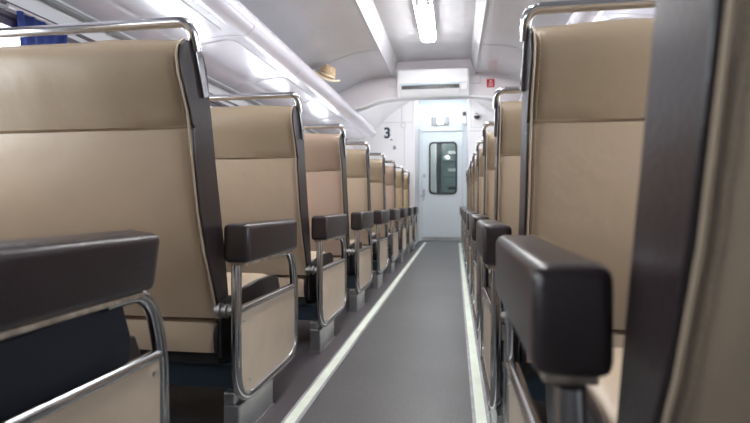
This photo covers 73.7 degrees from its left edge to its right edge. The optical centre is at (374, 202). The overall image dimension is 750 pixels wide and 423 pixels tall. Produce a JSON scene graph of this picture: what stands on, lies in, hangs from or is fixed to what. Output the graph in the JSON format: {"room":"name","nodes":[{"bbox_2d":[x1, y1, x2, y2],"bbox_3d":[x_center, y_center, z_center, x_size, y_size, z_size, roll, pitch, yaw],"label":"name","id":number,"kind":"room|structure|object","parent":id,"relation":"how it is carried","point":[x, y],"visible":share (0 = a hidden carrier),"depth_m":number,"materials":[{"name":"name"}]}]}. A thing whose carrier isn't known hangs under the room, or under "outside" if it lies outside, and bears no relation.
{"room":"train carriage","nodes":[
{"label":"train carriage","id":0,"kind":"room"},
{"bbox_2d":[0,0,352,148],"bbox_3d":[-0.717,-0.570,6.090,0.070,2.500,16.600,0,0,9],"label":"wall","id":1,"kind":"structure","parent":0,"point":[38,7],"depth_m":2.16,"materials":[{"name":"white plastic"}]},
{"bbox_2d":[0,15,17,27],"bbox_3d":[-1.456,-0.370,1.372,0.062,0.620,1.250,0,0,9],"label":"window","id":2,"kind":"structure","parent":1,"relation":"in","point":[4,21],"depth_m":1.84,"materials":[{"name":"grey"}]},
{"bbox_2d":[0,3,75,44],"bbox_3d":[-1.312,-0.401,1.952,0.063,0.632,0.320,0,0,9],"label":"curtain","id":3,"kind":"object","parent":1,"relation":"hanging from","point":[29,19],"visible":0.09,"depth_m":1.89,"materials":[{"name":"blue fabric"}]},
{"bbox_2d":[0,0,238,106],"bbox_3d":[-1.166,-0.713,2.997,0.020,0.055,10.350,0,0,9],"label":"trim","id":4,"kind":"structure","parent":1,"relation":"attached to","point":[3,12],"depth_m":2.01,"materials":[{"name":"grey"}]},
{"bbox_2d":[41,0,315,132],"bbox_3d":[-1.231,-0.815,2.526,0.027,0.028,9.400,0,0,9],"label":"trim","id":5,"kind":"structure","parent":1,"relation":"attached to","point":[54,3],"depth_m":2.23,"materials":[{"name":"grey metal"}]},
{"bbox_2d":[210,102,221,106],"bbox_3d":[-1.183,-0.370,3.075,0.062,0.620,1.250,0,0,9],"label":"window","id":6,"kind":"structure","parent":1,"relation":"in","point":[211,103],"depth_m":3.40,"materials":[{"name":"grey glass"}]},
{"bbox_2d":[61,0,375,140],"bbox_3d":[-0.982,-0.967,2.494,0.534,0.233,9.380,0,0,9],"label":"luggage rack","id":7,"kind":"object","parent":1,"relation":"attached to","point":[239,51],"visible":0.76,"depth_m":3.11,"materials":[{"name":"grey plastic"}]},
{"bbox_2d":[313,64,339,81],"bbox_3d":[-0.448,-1.187,4.628,0.239,0.185,0.318,0,0,12],"label":"hat","id":8,"kind":"object","parent":7,"relation":"on","point":[327,72],"visible":0.93,"depth_m":4.55,"materials":[{"name":"beige wicker"}]},
{"bbox_2d":[316,50,373,70],"bbox_3d":[-0.430,-1.214,4.731,0.965,0.434,0.008,0,0,9],"label":"trim","id":9,"kind":"structure","parent":1,"relation":"attached to","point":[370,50],"depth_m":4.70,"materials":[{"name":"grey"}]},
{"bbox_2d":[169,240,546,422],"bbox_3d":[0.692,0.710,5.814,3.000,0.060,16.700,0,0,9],"label":"floor","id":10,"kind":"structure","parent":0,"point":[187,404],"depth_m":1.89,"materials":[{"name":"plastic"}]},
{"bbox_2d":[0,230,168,422],"bbox_3d":[-0.959,0.105,0.779,1.027,1.150,0.728,0,0,9],"label":"seat","id":11,"kind":"object","parent":10,"relation":"on","point":[49,280],"visible":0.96,"depth_m":0.80,"materials":[{"name":"beige leather"},{"name":"dark brown leather"},{"name":"polished steel"}]},
{"bbox_2d":[0,307,129,419],"bbox_3d":[-0.681,0.271,0.796,0.375,0.199,0.384,0,0,9],"label":"seat cushion","id":12,"kind":"object","parent":11,"relation":"on","point":[37,365],"visible":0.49,"depth_m":0.78,"materials":[{"name":"black fabric"}]},
{"bbox_2d":[128,335,139,360],"bbox_3d":[-0.550,0.345,0.821,0.015,0.166,0.513,0,0,9],"label":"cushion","id":13,"kind":"object","parent":11,"relation":"on","point":[134,352],"depth_m":1.05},
{"bbox_2d":[0,17,297,422],"bbox_3d":[-0.826,0.105,1.630,1.021,1.150,0.728,0,0,9],"label":"seat","id":14,"kind":"object","parent":10,"relation":"on","point":[107,135],"visible":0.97,"depth_m":1.35,"materials":[{"name":"beige leather"},{"name":"dark brown leather"},{"name":"polished steel"}]},
{"bbox_2d":[125,272,266,352],"bbox_3d":[-0.849,0.343,1.742,0.868,0.170,0.514,0,0,9],"label":"seat cushion","id":15,"kind":"object","parent":14,"relation":"on","point":[191,325],"depth_m":1.44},
{"bbox_2d":[213,274,279,352],"bbox_3d":[-0.413,0.345,1.672,0.015,0.166,0.513,0,0,9],"label":"cushion","id":16,"kind":"object","parent":14,"relation":"on","point":[256,287],"depth_m":1.46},
{"bbox_2d":[209,92,347,352],"bbox_3d":[-0.690,0.105,2.481,1.021,1.150,0.728,0,0,9],"label":"seat","id":17,"kind":"object","parent":10,"relation":"on","point":[259,149],"visible":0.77,"depth_m":2.18,"materials":[{"name":"beige leather"},{"name":"dark brown leather"},{"name":"polished steel"}]},
{"bbox_2d":[266,251,325,296],"bbox_3d":[-0.712,0.343,2.593,0.868,0.170,0.514,0,0,9],"label":"seat cushion","id":18,"kind":"object","parent":17,"relation":"on","point":[280,269],"depth_m":2.28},
{"bbox_2d":[304,252,332,296],"bbox_3d":[-0.277,0.345,2.523,0.015,0.166,0.513,0,0,9],"label":"cushion","id":19,"kind":"object","parent":17,"relation":"on","point":[309,280],"depth_m":2.31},
{"bbox_2d":[303,124,373,311],"bbox_3d":[-0.553,0.105,3.333,1.021,1.150,0.728,0,0,9],"label":"seat","id":20,"kind":"object","parent":10,"relation":"on","point":[325,154],"visible":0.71,"depth_m":3.03,"materials":[{"name":"beige leather"},{"name":"dark brown leather"},{"name":"polished steel"}]},
{"bbox_2d":[333,240,354,261],"bbox_3d":[-0.576,0.343,3.444,0.868,0.170,0.514,0,0,9],"label":"seat cushion","id":21,"kind":"object","parent":20,"relation":"on","point":[336,246],"depth_m":3.13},
{"bbox_2d":[347,240,361,270],"bbox_3d":[-0.141,0.345,3.374,0.015,0.166,0.513,0,0,9],"label":"cushion","id":22,"kind":"object","parent":20,"relation":"on","point":[350,244],"depth_m":3.18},
{"bbox_2d":[281,242,426,422],"bbox_3d":[-0.005,0.677,3.155,0.054,0.006,11.030,0,0,9],"label":"trim","id":23,"kind":"structure","parent":10,"relation":"on","point":[303,404],"depth_m":2.13,"materials":[{"name":"metal"}]},
{"bbox_2d":[346,141,389,288],"bbox_3d":[-0.417,0.105,4.184,1.021,1.150,0.728,0,0,9],"label":"seat","id":24,"kind":"object","parent":10,"relation":"on","point":[357,160],"visible":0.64,"depth_m":3.88,"materials":[{"name":"beige leather"},{"name":"dark brown leather"},{"name":"polished steel"}]},
{"bbox_2d":[372,234,375,253],"bbox_3d":[-0.005,0.345,4.226,0.015,0.166,0.513,0,0,9],"label":"cushion","id":25,"kind":"object","parent":24,"relation":"on","point":[373,235],"depth_m":4.18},
{"bbox_2d":[370,153,399,273],"bbox_3d":[-0.281,0.105,5.035,1.021,1.150,0.728,0,0,9],"label":"seat","id":26,"kind":"object","parent":10,"relation":"on","point":[377,166],"visible":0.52,"depth_m":4.74,"materials":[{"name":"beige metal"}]},
{"bbox_2d":[299,241,472,422],"bbox_3d":[0.310,0.678,3.267,0.530,0.003,11.350,0,0,9],"label":"carpet","id":27,"kind":"structure","parent":10,"relation":"on","point":[409,364],"depth_m":2.14,"materials":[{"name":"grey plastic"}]},
{"bbox_2d":[385,160,407,262],"bbox_3d":[-0.145,0.105,5.886,1.021,1.150,0.728,0,0,9],"label":"seat","id":28,"kind":"object","parent":10,"relation":"on","point":[390,175],"visible":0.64,"depth_m":5.62,"materials":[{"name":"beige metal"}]},
{"bbox_2d":[396,166,413,254],"bbox_3d":[-0.009,0.105,6.737,1.021,1.150,0.728,0,0,9],"label":"seat","id":29,"kind":"object","parent":10,"relation":"on","point":[399,174],"visible":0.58,"depth_m":6.48,"materials":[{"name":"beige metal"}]},
{"bbox_2d":[403,170,417,248],"bbox_3d":[0.128,0.105,7.588,1.021,1.150,0.728,0,0,9],"label":"seat","id":30,"kind":"object","parent":10,"relation":"on","point":[406,182],"visible":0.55,"depth_m":7.29,"materials":[{"name":"beige leather"}]},
{"bbox_2d":[431,144,436,192],"bbox_3d":[1.187,-0.570,10.140,0.140,2.500,0.100,0,0,9],"label":"post","id":31,"kind":"object","parent":10,"relation":"on","point":[433,146],"visible":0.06,"depth_m":10.10,"materials":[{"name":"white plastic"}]},
{"bbox_2d":[460,171,467,248],"bbox_3d":[1.770,0.105,7.376,1.021,1.150,0.728,0,0,9],"label":"seat","id":32,"kind":"object","parent":10,"relation":"on","point":[466,171],"visible":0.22,"depth_m":7.18,"materials":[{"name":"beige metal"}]},
{"bbox_2d":[460,166,470,254],"bbox_3d":[1.634,0.105,6.525,1.021,1.150,0.728,0,0,9],"label":"seat","id":33,"kind":"object","parent":10,"relation":"on","point":[468,168],"visible":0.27,"depth_m":6.38,"materials":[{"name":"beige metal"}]},
{"bbox_2d":[461,160,472,263],"bbox_3d":[1.498,0.105,5.674,1.021,1.150,0.728,0,0,9],"label":"seat","id":34,"kind":"object","parent":10,"relation":"on","point":[471,161],"visible":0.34,"depth_m":5.48,"materials":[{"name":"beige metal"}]},
{"bbox_2d":[462,152,476,273],"bbox_3d":[1.362,0.105,4.823,1.021,1.150,0.728,0,0,9],"label":"seat","id":35,"kind":"object","parent":10,"relation":"on","point":[474,171],"visible":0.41,"depth_m":4.63,"materials":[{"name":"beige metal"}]},
{"bbox_2d":[464,140,483,285],"bbox_3d":[1.226,0.105,3.971,1.021,1.150,0.728,0,0,9],"label":"seat","id":36,"kind":"object","parent":10,"relation":"on","point":[480,158],"visible":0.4,"depth_m":3.77,"materials":[{"name":"beige leather"},{"name":"steel"},{"name":"dark plastic"}]},
{"bbox_2d":[458,243,490,422],"bbox_3d":[0.572,0.677,3.063,0.054,0.006,11.030,0,0,9],"label":"trim","id":37,"kind":"structure","parent":10,"relation":"on","point":[480,412],"depth_m":2.13,"materials":[{"name":"metal"}]},
{"bbox_2d":[466,121,494,310],"bbox_3d":[1.090,0.105,3.120,1.021,1.150,0.728,0,0,9],"label":"seat","id":38,"kind":"object","parent":10,"relation":"on","point":[488,138],"visible":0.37,"depth_m":2.92,"materials":[{"name":"beige leather"},{"name":"steel"},{"name":"dark plastic"}]},
{"bbox_2d":[469,86,521,356],"bbox_3d":[0.953,0.105,2.269,1.021,1.150,0.728,0,0,9],"label":"seat","id":39,"kind":"object","parent":10,"relation":"on","point":[507,115],"visible":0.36,"depth_m":2.05,"materials":[{"name":"beige leather"},{"name":"steel"},{"name":"dark plastic"}]},
{"bbox_2d":[476,0,655,422],"bbox_3d":[0.817,0.105,1.418,1.021,1.150,0.728,0,0,9],"label":"seat","id":40,"kind":"object","parent":10,"relation":"on","point":[584,86],"visible":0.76,"depth_m":1.19,"materials":[{"name":"beige leather"},{"name":"steel"},{"name":"dark plastic"}]},
{"bbox_2d":[526,330,624,362],"bbox_3d":[0.874,0.343,1.517,0.868,0.170,0.514,0,0,9],"label":"seat cushion","id":41,"kind":"object","parent":40,"relation":"on","point":[618,334],"depth_m":1.30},
{"bbox_2d":[496,0,749,422],"bbox_3d":[0.679,0.110,0.552,1.021,1.140,0.757,0,0,9],"label":"seat","id":42,"kind":"object","parent":10,"relation":"on","point":[684,357],"visible":1,"depth_m":0.41,"materials":[{"name":"beige leather"},{"name":"steel"},{"name":"dark plastic"}]},
{"bbox_2d":[545,383,605,422],"bbox_3d":[0.302,0.345,0.735,0.015,0.166,0.513,0,0,9],"label":"support","id":43,"kind":"object","parent":42,"relation":"on","point":[595,404],"depth_m":0.70,"materials":[{"name":"silver metal"}]},
{"bbox_2d":[585,348,622,422],"bbox_3d":[0.738,0.343,0.666,0.868,0.170,0.514,0,0,9],"label":"seat cushion","id":44,"kind":"object","parent":42,"relation":"on","point":[602,399],"depth_m":0.70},
{"bbox_2d":[353,100,418,244],"bbox_3d":[0.221,-0.620,8.563,1.000,2.600,1.080,0,0,9],"label":"wall","id":45,"kind":"structure","parent":0,"point":[376,144],"depth_m":8.00,"materials":[{"name":"white plastic"}]},
{"bbox_2d":[382,126,392,141],"bbox_3d":[0.201,-1.105,8.015,0.190,0.245,0.008,0,0,9],"label":"number sign","id":46,"kind":"object","parent":45,"relation":"attached to","point":[387,131],"visible":1,"depth_m":8.01,"materials":[{"name":"white plastic"}]},
{"bbox_2d":[388,107,404,174],"bbox_3d":[0.140,-0.545,8.028,0.980,2.350,0.002,0,0,9],"label":"trim","id":47,"kind":"structure","parent":45,"relation":"attached to","point":[401,107],"depth_m":7.97,"materials":[{"name":"grey plastic"}]},
{"bbox_2d":[413,101,414,206],"bbox_3d":[0.619,-0.530,7.961,0.037,2.420,0.042,0,0,9],"label":"trim","id":48,"kind":"structure","parent":45,"relation":"attached to","point":[413,101],"depth_m":7.94,"materials":[{"name":"white plastic"}]},
{"bbox_2d":[239,0,571,93],"bbox_3d":[0.021,-1.310,1.617,2.840,0.620,8.000,0,0,9],"label":"ceiling","id":49,"kind":"structure","parent":0,"point":[319,32],"depth_m":4.24,"materials":[{"name":"white plastic"}]},
{"bbox_2d":[354,0,392,76],"bbox_3d":[-0.431,-1.425,1.689,0.012,0.014,8.000,0,0,9],"label":"trim","id":50,"kind":"structure","parent":49,"relation":"attached to","point":[355,1],"depth_m":4.21,"materials":[{"name":"grey"}]},
{"bbox_2d":[413,0,436,43],"bbox_3d":[0.433,-1.546,4.260,0.150,0.078,0.950,0,0,9],"label":"ceiling lamp","id":51,"kind":"object","parent":49,"relation":"attached to","point":[424,9],"visible":1,"depth_m":4.14,"materials":[{"name":"white plastic"}]},
{"bbox_2d":[346,99,493,141],"bbox_3d":[0.846,-1.365,6.776,2.840,0.850,2.250,0,0,9],"label":"ceiling","id":52,"kind":"structure","parent":0,"point":[376,115],"depth_m":7.55,"materials":[{"name":"white plastic"}]},
{"bbox_2d":[339,59,521,110],"bbox_3d":[0.663,-1.442,5.631,2.800,0.755,0.130,0,0,9],"label":"wall","id":53,"kind":"structure","parent":0,"point":[368,91],"depth_m":5.60,"materials":[{"name":"white plastic"}]},
{"bbox_2d":[354,94,507,111],"bbox_3d":[0.663,-1.133,5.631,1.800,0.135,0.159,0,0,9],"label":"trim","id":54,"kind":"structure","parent":53,"relation":"attached to","point":[474,96],"depth_m":5.63,"materials":[{"name":"white plastic"}]},
{"bbox_2d":[397,67,468,97],"bbox_3d":[0.632,-1.313,5.455,0.765,0.280,0.228,0,0,9],"label":"air conditioner","id":55,"kind":"object","parent":53,"relation":"attached to","point":[438,82],"visible":1,"depth_m":5.37,"materials":[{"name":"white plastic"}]},
{"bbox_2d":[402,84,458,89],"bbox_3d":[0.595,-1.245,5.380,0.615,0.040,0.046,0,0,9],"label":"outlet","id":56,"kind":"object","parent":55,"relation":"attached to","point":[404,86],"depth_m":5.36,"materials":[{"name":"grey"}]},
{"bbox_2d":[389,75,479,86],"bbox_3d":[0.650,-1.353,5.552,1.000,0.085,0.030,0,0,9],"label":"trim","id":57,"kind":"structure","parent":53,"relation":"attached to","point":[472,79],"depth_m":5.47,"materials":[{"name":"white plastic"}]},
{"bbox_2d":[475,0,487,73],"bbox_3d":[0.473,-1.425,1.545,0.012,0.014,8.000,0,0,9],"label":"trim","id":58,"kind":"structure","parent":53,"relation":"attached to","point":[486,0],"depth_m":4.16,"materials":[{"name":"grey plastic"}]},
{"bbox_2d":[487,79,494,86],"bbox_3d":[1.264,-1.310,5.465,0.082,0.090,0.008,0,0,9],"label":"sign","id":59,"kind":"object","parent":53,"relation":"attached to","point":[490,82],"visible":1,"depth_m":5.46,"materials":[{"name":"red plastic"}]},
{"bbox_2d":[437,144,440,192],"bbox_3d":[2.003,-0.570,14.009,2.800,2.500,0.100,0,0,9],"label":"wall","id":60,"kind":"structure","parent":0,"point":[438,145],"depth_m":13.99,"materials":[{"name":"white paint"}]},
{"bbox_2d":[419,99,466,207],"bbox_3d":[1.210,-0.620,8.926,0.850,2.600,0.050,0,0,9],"label":"wall","id":61,"kind":"structure","parent":0,"point":[451,108],"depth_m":8.89,"materials":[{"name":"white paint"}]},
{"bbox_2d":[432,117,448,124],"bbox_3d":[1.157,-1.455,8.889,0.300,0.140,0.040,0,0,9],"label":"emergency light","id":62,"kind":"object","parent":61,"relation":"attached to","point":[435,120],"visible":1,"depth_m":8.87,"materials":[{"name":"grey plastic"}]},
{"bbox_2d":[419,129,464,240],"bbox_3d":[1.192,-0.318,8.896,0.800,1.995,0.104,0,0,9],"label":"door","id":63,"kind":"structure","parent":61,"relation":"in","point":[439,213],"depth_m":8.92,"materials":[{"name":"white paint"}]},
{"bbox_2d":[441,143,455,192],"bbox_3d":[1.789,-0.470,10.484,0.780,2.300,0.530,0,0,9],"label":"window","id":64,"kind":"structure","parent":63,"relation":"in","point":[448,150],"depth_m":10.27,"materials":[{"name":"clear glass"}]},
{"bbox_2d":[462,110,466,124],"bbox_3d":[1.574,-1.510,8.804,0.080,0.260,0.076,0,0,9],"label":"wall dispenser","id":65,"kind":"object","parent":61,"relation":"attached to","point":[464,112],"visible":1,"depth_m":8.77,"materials":[{"name":"white plastic"}]},
{"bbox_2d":[467,99,493,169],"bbox_3d":[2.018,-0.620,8.275,0.960,2.600,1.080,0,0,9],"label":"wall","id":66,"kind":"structure","parent":0,"point":[474,127],"depth_m":7.80,"materials":[{"name":"white plastic"}]},
{"bbox_2d":[473,112,480,119],"bbox_3d":[1.583,-1.355,7.772,0.124,0.124,0.100,0,0,9],"label":"dome camera","id":67,"kind":"object","parent":66,"relation":"attached to","point":[476,115],"visible":1,"depth_m":7.75,"materials":[{"name":"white plastic"}]},
{"bbox_2d":[503,305,526,361],"bbox_3d":[0.439,0.345,1.586,0.015,0.166,0.513,0,0,9],"label":"support","id":68,"kind":"object","parent":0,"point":[522,353],"depth_m":1.34,"materials":[{"name":"silver metal"}]},
{"bbox_3d":[2.117,-0.570,5.636,0.070,2.500,16.600,0,0,9],"label":"wall","id":69,"kind":"structure","parent":0,"visible":0},
{"bbox_2d":[518,8,654,100],"bbox_3d":[1.247,-0.967,2.137,0.534,0.233,9.380,0,0,9],"label":"luggage rack","id":70,"kind":"object","parent":69,"relation":"attached to","point":[576,17],"visible":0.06,"depth_m":2.50,"materials":[{"name":"grey plastic"}]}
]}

